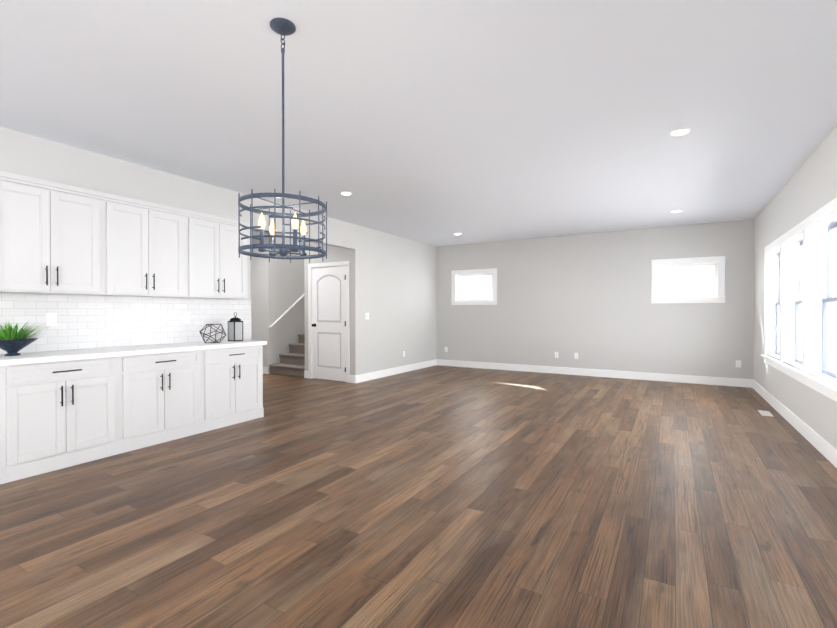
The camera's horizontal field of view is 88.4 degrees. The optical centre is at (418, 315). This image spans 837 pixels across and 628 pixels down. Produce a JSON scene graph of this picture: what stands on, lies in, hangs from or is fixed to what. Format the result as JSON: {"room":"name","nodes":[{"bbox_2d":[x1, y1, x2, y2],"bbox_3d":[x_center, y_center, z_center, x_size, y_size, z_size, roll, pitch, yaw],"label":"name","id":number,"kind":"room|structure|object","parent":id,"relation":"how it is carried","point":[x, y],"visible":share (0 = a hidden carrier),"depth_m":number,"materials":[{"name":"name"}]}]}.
{"room":"empty living room","nodes":[
{"label":"empty living room","id":0,"kind":"room"},
{"bbox_2d":[0,127,435,374],"bbox_3d":[-2.606,-0.182,5.076,0.138,2.770,11.960,0,1,31],"label":"wall","id":1,"kind":"structure","parent":0,"point":[392,278],"depth_m":5.57,"materials":[{"name":"grey paint"}]},
{"bbox_2d":[46,313,56,325],"bbox_3d":[-3.259,0.035,3.826,0.008,0.116,0.072,0,1,31],"label":"outlet","id":2,"kind":"object","parent":1,"relation":"attached to","point":[51,318],"visible":1,"depth_m":3.82,"materials":[{"name":"white plastic"}]},
{"bbox_2d":[0,171,107,294],"bbox_3d":[-3.184,-0.649,3.644,0.328,0.920,0.773,0,1,31],"label":"upper cabinet","id":3,"kind":"object","parent":1,"relation":"attached to","point":[59,238],"depth_m":3.57,"materials":[{"name":"white wood"}]},
{"bbox_2d":[95,193,187,297],"bbox_3d":[-2.791,-0.655,4.310,0.328,0.920,0.774,0,1,31],"label":"upper cabinet","id":4,"kind":"object","parent":1,"relation":"attached to","point":[148,241],"depth_m":4.21,"materials":[{"name":"white wood"}]},
{"bbox_2d":[188,211,249,298],"bbox_3d":[-2.398,-0.661,4.977,0.328,0.920,0.773,0,1,31],"label":"upper cabinet","id":5,"kind":"object","parent":1,"relation":"attached to","point":[216,270],"depth_m":4.85,"materials":[{"name":"white wood"}]},
{"bbox_2d":[263,367,267,373],"bbox_3d":[-3.446,1.099,8.895,0.999,0.140,0.016,0,1,31],"label":"baseboard","id":6,"kind":"structure","parent":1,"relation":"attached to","point":[265,369],"depth_m":8.67,"materials":[{"name":"white wood"}]},
{"bbox_2d":[269,293,304,326],"bbox_3d":[-2.298,-0.757,9.766,0.077,1.967,2.677,0,1,31],"label":"handrail","id":7,"kind":"object","parent":1,"relation":"attached to","point":[282,315],"visible":0.4,"depth_m":8.93,"materials":[{"name":"white wood"}]},
{"bbox_2d":[312,266,345,381],"bbox_3d":[-1.639,0.143,7.810,0.821,2.051,0.113,0,1,31],"label":"closet door","id":8,"kind":"structure","parent":1,"relation":"in","point":[328,323],"depth_m":7.83,"materials":[{"name":"white wood"}]},
{"bbox_2d":[308,261,349,382],"bbox_3d":[-1.608,0.106,7.869,0.976,2.143,0.138,0,1,31],"label":"door frame","id":9,"kind":"structure","parent":1,"relation":"attached to","point":[328,264],"depth_m":7.88,"materials":[{"name":"white wood"}]},
{"bbox_2d":[355,360,434,382],"bbox_3d":[-0.351,1.100,8.776,0.020,0.140,2.957,0,1,31],"label":"baseboard","id":10,"kind":"structure","parent":1,"relation":"attached to","point":[397,370],"depth_m":8.45,"materials":[{"name":"white wood"}]},
{"bbox_2d":[0,365,836,627],"bbox_3d":[-1.428,1.270,4.319,9.530,0.120,11.950,0,1,31],"label":"floor","id":11,"kind":"structure","parent":0,"point":[437,496],"depth_m":2.63,"materials":[{"name":"brown wood"}]},
{"bbox_2d":[0,356,123,483],"bbox_3d":[-3.070,0.787,3.590,0.593,0.860,0.773,0,1,31],"label":"base cabinet","id":12,"kind":"object","parent":11,"relation":"on","point":[61,409],"depth_m":3.40,"materials":[{"name":"white wood"}]},
{"bbox_2d":[0,340,266,367],"bbox_3d":[-2.666,0.331,4.251,0.613,0.040,2.370,0,1,31],"label":"countertop","id":13,"kind":"structure","parent":12,"relation":"on","point":[141,350],"depth_m":3.88,"materials":[{"name":"white stone"}]},
{"bbox_2d":[0,321,59,355],"bbox_3d":[-3.135,0.175,3.388,0.644,0.286,0.982,0,1,31],"label":"potted plant","id":14,"kind":"object","parent":13,"relation":"on","point":[13,342],"visible":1,"depth_m":3.40,"materials":[{"name":"green plant"}]},
{"bbox_2d":[199,324,225,342],"bbox_3d":[-2.296,0.199,4.815,0.277,0.215,0.271,0,1,31],"label":"orb","id":15,"kind":"object","parent":13,"relation":"on","point":[215,341],"visible":1,"depth_m":4.79,"materials":[{"name":"black metal"}]},
{"bbox_2d":[228,312,242,341],"bbox_3d":[-2.180,0.130,5.129,0.160,0.345,0.160,0,1,31],"label":"lantern","id":16,"kind":"object","parent":13,"relation":"on","point":[235,328],"visible":1,"depth_m":5.09,"materials":[{"name":"black metal"}]},
{"bbox_2d":[124,352,203,452],"bbox_3d":[-2.677,0.781,4.256,0.593,0.860,0.774,0,1,31],"label":"base cabinet","id":17,"kind":"object","parent":11,"relation":"on","point":[164,392],"depth_m":4.09,"materials":[{"name":"white wood"}]},
{"bbox_2d":[204,344,263,431],"bbox_3d":[-2.284,0.775,4.922,0.593,0.860,0.773,0,1,31],"label":"base cabinet","id":18,"kind":"object","parent":11,"relation":"on","point":[233,377],"depth_m":4.74,"materials":[{"name":"white wood"}]},
{"bbox_2d":[269,334,304,376],"bbox_3d":[-1.857,0.117,9.612,0.994,2.090,2.845,0,1,31],"label":"carpeted stairs","id":19,"kind":"structure","parent":11,"relation":"on","point":[292,363],"depth_m":8.65,"materials":[{"name":"carpet"}]},
{"bbox_2d":[758,410,773,416],"bbox_3d":[4.259,1.197,5.287,0.110,0.008,0.310,0,1,31],"label":"floor vent","id":20,"kind":"object","parent":11,"relation":"in","point":[764,413],"visible":1,"depth_m":5.26,"materials":[{"name":"white metal"}]},
{"bbox_2d":[0,0,836,246],"bbox_3d":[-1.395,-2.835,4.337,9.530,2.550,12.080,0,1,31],"label":"ceiling","id":21,"kind":"structure","parent":0,"point":[436,123],"depth_m":3.12,"materials":[{"name":"white paint"}]},
{"bbox_2d":[238,18,326,262],"bbox_3d":[-0.722,-0.921,2.297,0.453,1.240,0.454,0,1,31],"label":"chandelier","id":22,"kind":"object","parent":21,"relation":"hanging from","point":[284,27],"visible":1,"depth_m":2.26,"materials":[{"name":"metal"}]},
{"bbox_2d":[340,192,351,195],"bbox_3d":[-0.931,-1.566,5.538,0.164,0.009,0.164,0,1,31],"label":"recessed light","id":23,"kind":"object","parent":21,"relation":"in","point":[346,193],"visible":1,"depth_m":5.53,"materials":[{"name":"white plastic"}]},
{"bbox_2d":[669,128,691,136],"bbox_3d":[2.215,-1.549,3.647,0.164,0.009,0.164,0,1,31],"label":"recessed light","id":24,"kind":"object","parent":21,"relation":"in","point":[680,132],"visible":1,"depth_m":3.65,"materials":[{"name":"white plastic"}]},
{"bbox_2d":[436,219,751,378],"bbox_3d":[3.000,-0.214,8.630,5.880,2.770,0.140,0,1,31],"label":"wall","id":25,"kind":"structure","parent":0,"point":[586,298],"depth_m":8.25,"materials":[{"name":"grey paint"}]},
{"bbox_2d":[451,268,497,304],"bbox_3d":[1.257,-0.633,9.637,1.114,0.790,0.171,0,1,31],"label":"window","id":26,"kind":"structure","parent":25,"relation":"in","point":[455,284],"depth_m":9.61,"materials":[{"name":"white"}]},
{"bbox_2d":[435,359,750,386],"bbox_3d":[2.939,1.102,8.585,5.870,0.140,0.019,0,1,31],"label":"baseboard","id":27,"kind":"structure","parent":25,"relation":"attached to","point":[722,381],"depth_m":8.19,"materials":[{"name":"white wood"}]},
{"bbox_2d":[651,256,725,302],"bbox_3d":[4.728,-0.615,7.589,1.114,0.790,0.171,0,1,31],"label":"window","id":28,"kind":"structure","parent":25,"relation":"in","point":[718,264],"depth_m":7.53,"materials":[{"name":"white"}]},
{"bbox_2d":[736,360,740,367],"bbox_3d":[5.330,0.804,7.178,0.072,0.116,0.008,0,1,31],"label":"electrical outlet","id":29,"kind":"object","parent":25,"relation":"attached to","point":[738,363],"visible":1,"depth_m":7.17,"materials":[{"name":"white plastic"}]},
{"bbox_2d":[752,126,836,448],"bbox_3d":[2.623,-0.154,1.990,0.200,2.770,11.960,0,1,31],"label":"wall","id":30,"kind":"structure","parent":0,"point":[814,184],"depth_m":4.70,"materials":[{"name":"grey paint"}]},
{"bbox_2d":[751,379,836,467],"bbox_3d":[2.528,1.161,2.058,0.019,0.140,11.679,0,1,31],"label":"baseboard","id":31,"kind":"structure","parent":30,"relation":"attached to","point":[823,447],"depth_m":4.37,"materials":[{"name":"white wood"}]},
{"bbox_2d":[761,197,836,401],"bbox_3d":[4.202,-0.142,4.716,0.250,1.643,3.330,0,1,31],"label":"triple window","id":32,"kind":"structure","parent":30,"relation":"in","point":[800,298],"depth_m":4.27,"materials":[{"name":"white glass"}]},
{"label":"outside","id":33,"kind":"structure","parent":0,"visible":0},
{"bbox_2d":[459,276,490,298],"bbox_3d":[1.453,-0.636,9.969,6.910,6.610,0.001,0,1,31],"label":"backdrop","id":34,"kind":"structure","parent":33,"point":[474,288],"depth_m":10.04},
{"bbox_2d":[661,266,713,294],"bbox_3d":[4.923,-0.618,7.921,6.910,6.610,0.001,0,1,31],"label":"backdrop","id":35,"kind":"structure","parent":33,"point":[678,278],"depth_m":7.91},
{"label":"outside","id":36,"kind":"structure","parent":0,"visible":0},
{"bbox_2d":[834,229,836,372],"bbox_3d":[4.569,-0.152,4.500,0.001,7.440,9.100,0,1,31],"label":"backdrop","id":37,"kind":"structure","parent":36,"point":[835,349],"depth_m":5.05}
]}

